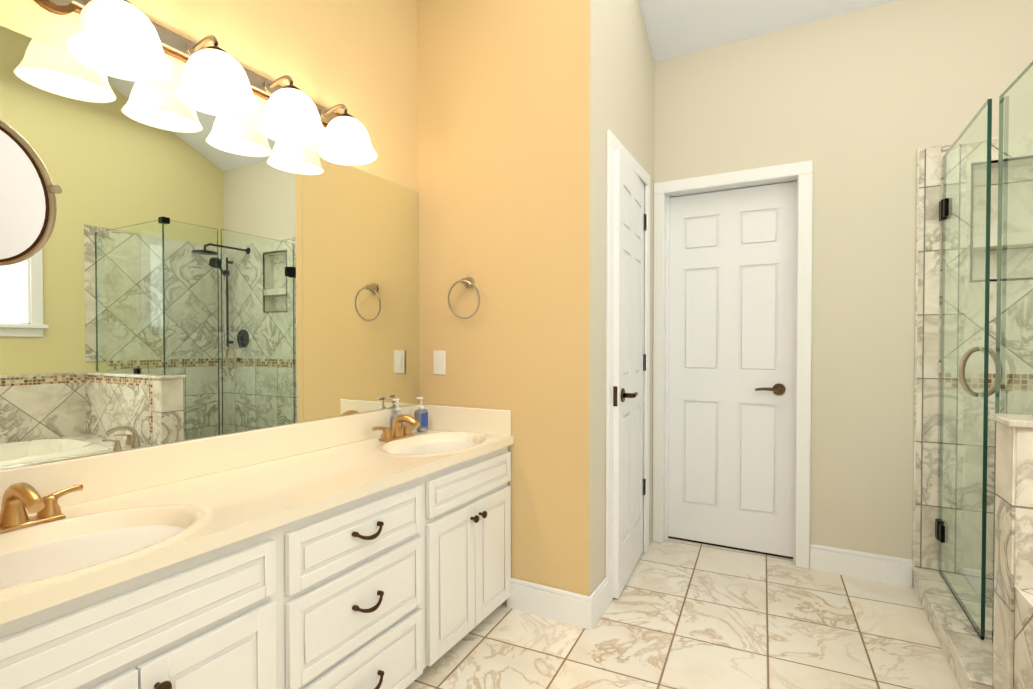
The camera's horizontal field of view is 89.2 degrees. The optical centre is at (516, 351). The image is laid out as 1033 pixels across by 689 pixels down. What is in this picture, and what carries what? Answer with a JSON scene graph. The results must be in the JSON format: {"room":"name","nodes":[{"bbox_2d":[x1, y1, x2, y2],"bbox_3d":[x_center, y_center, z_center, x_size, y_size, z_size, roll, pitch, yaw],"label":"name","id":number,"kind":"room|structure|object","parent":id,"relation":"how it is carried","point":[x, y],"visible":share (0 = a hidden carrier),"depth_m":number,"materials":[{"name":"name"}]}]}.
{"room":"bathroom","nodes":[
{"label":"bathroom","id":0,"kind":"room"},
{"bbox_2d":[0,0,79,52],"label":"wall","id":1,"kind":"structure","parent":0,"point":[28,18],"depth_m":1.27,"materials":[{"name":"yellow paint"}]},
{"bbox_2d":[128,0,417,191],"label":"wall","id":2,"kind":"structure","parent":0,"point":[358,59],"depth_m":2.10,"materials":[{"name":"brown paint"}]},
{"bbox_2d":[34,0,377,165],"bbox_3d":[-0.819,-0.830,1.628,0.254,0.220,1.010,0,1,28],"label":"sconce","id":3,"kind":"object","parent":2,"relation":"attached to","point":[124,40],"visible":1,"depth_m":1.50,"materials":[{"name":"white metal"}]},
{"bbox_2d":[0,26,418,468],"bbox_3d":[-0.895,-0.248,1.757,0.005,1.021,1.778,0,1,28],"label":"vanity mirror","id":4,"kind":"object","parent":2,"relation":"attached to","point":[185,272],"visible":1,"depth_m":1.56,"materials":[{"name":"clear glass"}]},
{"bbox_2d":[417,0,654,604],"bbox_3d":[0.192,-0.897,2.854,0.880,4.034,1.198,0,1,28],"label":"wall","id":5,"kind":"structure","parent":0,"point":[524,106],"depth_m":2.29,"materials":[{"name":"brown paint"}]},
{"bbox_2d":[433,351,445,374],"bbox_3d":[-0.366,0.050,2.484,0.070,0.114,0.006,0,1,28],"label":"electrical outlet plate","id":6,"kind":"object","parent":5,"relation":"attached to","point":[439,362],"visible":1,"depth_m":2.48,"materials":[{"name":"white plastic"}]},
{"bbox_2d":[448,276,479,318],"bbox_3d":[-0.231,-0.249,2.376,0.175,0.197,0.061,0,1,28],"label":"towel ring","id":7,"kind":"object","parent":5,"relation":"attached to","point":[467,281],"visible":1,"depth_m":2.37,"materials":[{"name":"silver metal"}]},
{"bbox_2d":[507,578,598,629],"bbox_3d":[0.135,1.064,2.229,0.393,0.130,0.020,0,1,28],"label":"baseboard","id":8,"kind":"structure","parent":5,"relation":"attached to","point":[575,609],"depth_m":2.20,"materials":[{"name":"white paint"}]},
{"bbox_2d":[605,130,649,605],"bbox_3d":[0.572,0.072,2.628,0.016,2.102,0.724,0,1,28],"label":"trim","id":9,"kind":"structure","parent":5,"relation":"attached to","point":[613,142],"depth_m":2.34,"materials":[{"name":"white paint"}]},
{"bbox_2d":[613,149,645,597],"bbox_3d":[0.594,0.101,2.621,0.132,2.020,0.606,0,1,28],"label":"closet door","id":10,"kind":"structure","parent":5,"relation":"in","point":[629,483],"depth_m":2.52,"materials":[{"name":"white paint"}]},
{"bbox_2d":[405,538,960,688],"bbox_3d":[0.319,1.203,0.645,3.620,0.100,5.187,0,1,28],"label":"floor","id":11,"kind":"structure","parent":0,"point":[680,614],"depth_m":2.07,"materials":[{"name":"tile"}]},
{"bbox_2d":[0,404,513,688],"bbox_3d":[-0.656,0.702,1.638,0.552,0.872,1.788,0,1,28],"label":"bathroom vanity","id":12,"kind":"object","parent":11,"relation":"on","point":[369,550],"visible":1,"depth_m":1.36,"materials":[{"name":"white paint"}]},
{"bbox_2d":[392,399,402,428],"bbox_3d":[-0.534,0.288,2.342,0.051,0.158,0.056,0,1,28],"label":"clear soap bottle","id":13,"kind":"object","parent":12,"relation":"on","point":[397,412],"visible":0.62,"depth_m":2.33,"materials":[{"name":"white"}]},
{"bbox_2d":[414,397,427,431],"bbox_3d":[-0.442,0.287,2.425,0.041,0.158,0.060,0,1,28],"label":"soap bottle","id":14,"kind":"object","parent":12,"relation":"on","point":[421,415],"visible":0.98,"depth_m":2.41,"materials":[{"name":"blue plastic"}]},
{"bbox_2d":[912,61,1032,688],"bbox_3d":[2.124,0.111,1.768,1.094,2.050,1.052,0,1,28],"label":"shower","id":15,"kind":"object","parent":11,"relation":"on","point":[956,602],"visible":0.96,"depth_m":2.00,"materials":[{"name":"glass"}]},
{"bbox_2d":[989,413,1032,688],"bbox_3d":[1.905,0.669,1.315,1.064,0.947,0.172,0,1,28],"label":"wall","id":16,"kind":"structure","parent":11,"relation":"on","point":[1013,555],"depth_m":1.51,"materials":[{"name":"tile"}]},
{"bbox_2d":[1013,587,1032,688],"bbox_3d":[1.472,0.847,0.488,1.042,0.616,1.726,0,1,28],"label":"tub","id":17,"kind":"object","parent":11,"relation":"on","point":[1023,646],"visible":1,"depth_m":1.44,"materials":[{"name":"tile"}]},
{"bbox_2d":[639,0,897,61],"bbox_3d":[0.319,-2.214,0.594,3.460,1.234,5.027,0,1,28],"label":"ceiling","id":18,"kind":"structure","parent":0,"point":[674,28],"depth_m":2.75,"materials":[{"name":"white paint"}]},
{"bbox_2d":[654,0,1032,559],"bbox_3d":[1.919,-0.893,2.540,2.460,4.034,0.120,0,1,28],"label":"wall","id":19,"kind":"structure","parent":0,"point":[836,99],"depth_m":2.60,"materials":[{"name":"beige paint"}]},
{"bbox_2d":[668,181,795,556],"bbox_3d":[1.195,0.096,2.955,0.684,2.020,0.096,0,1,28],"label":"closed door","id":20,"kind":"structure","parent":19,"relation":"in","point":[731,352],"depth_m":2.96,"materials":[{"name":"white paint"}]},
{"bbox_2d":[652,160,812,568],"bbox_3d":[1.188,0.067,2.937,0.809,2.102,0.136,0,1,28],"label":"door frame","id":21,"kind":"structure","parent":19,"relation":"attached to","point":[800,174],"depth_m":2.81,"materials":[{"name":"white paint"}]},
{"bbox_2d":[810,544,912,586],"bbox_3d":[1.706,1.058,2.606,0.426,0.130,0.015,0,1,28],"label":"baseboard","id":22,"kind":"structure","parent":19,"relation":"attached to","point":[857,564],"depth_m":2.59,"materials":[{"name":"white paint"}]},
{"bbox_2d":[912,132,1032,594],"bbox_3d":[2.144,0.091,1.790,1.100,2.088,1.211,0,1,28],"label":"shower wall tile","id":23,"kind":"structure","parent":19,"relation":"attached to","point":[927,361],"depth_m":2.44,"materials":[{"name":"tile"}]},
{"bbox_3d":[-1.091,-0.865,0.651,0.700,4.034,0.120,0,1,28],"label":"wall","id":24,"kind":"structure","parent":0,"visible":0},
{"bbox_2d":[0,120,61,265],"bbox_3d":[-0.831,-0.189,0.713,0.350,0.271,0.214,0,1,28],"label":"magnifying mirror","id":25,"kind":"object","parent":24,"relation":"attached to","point":[29,190],"visible":1,"depth_m":0.72,"materials":[{"name":"brown metal"}]}
]}

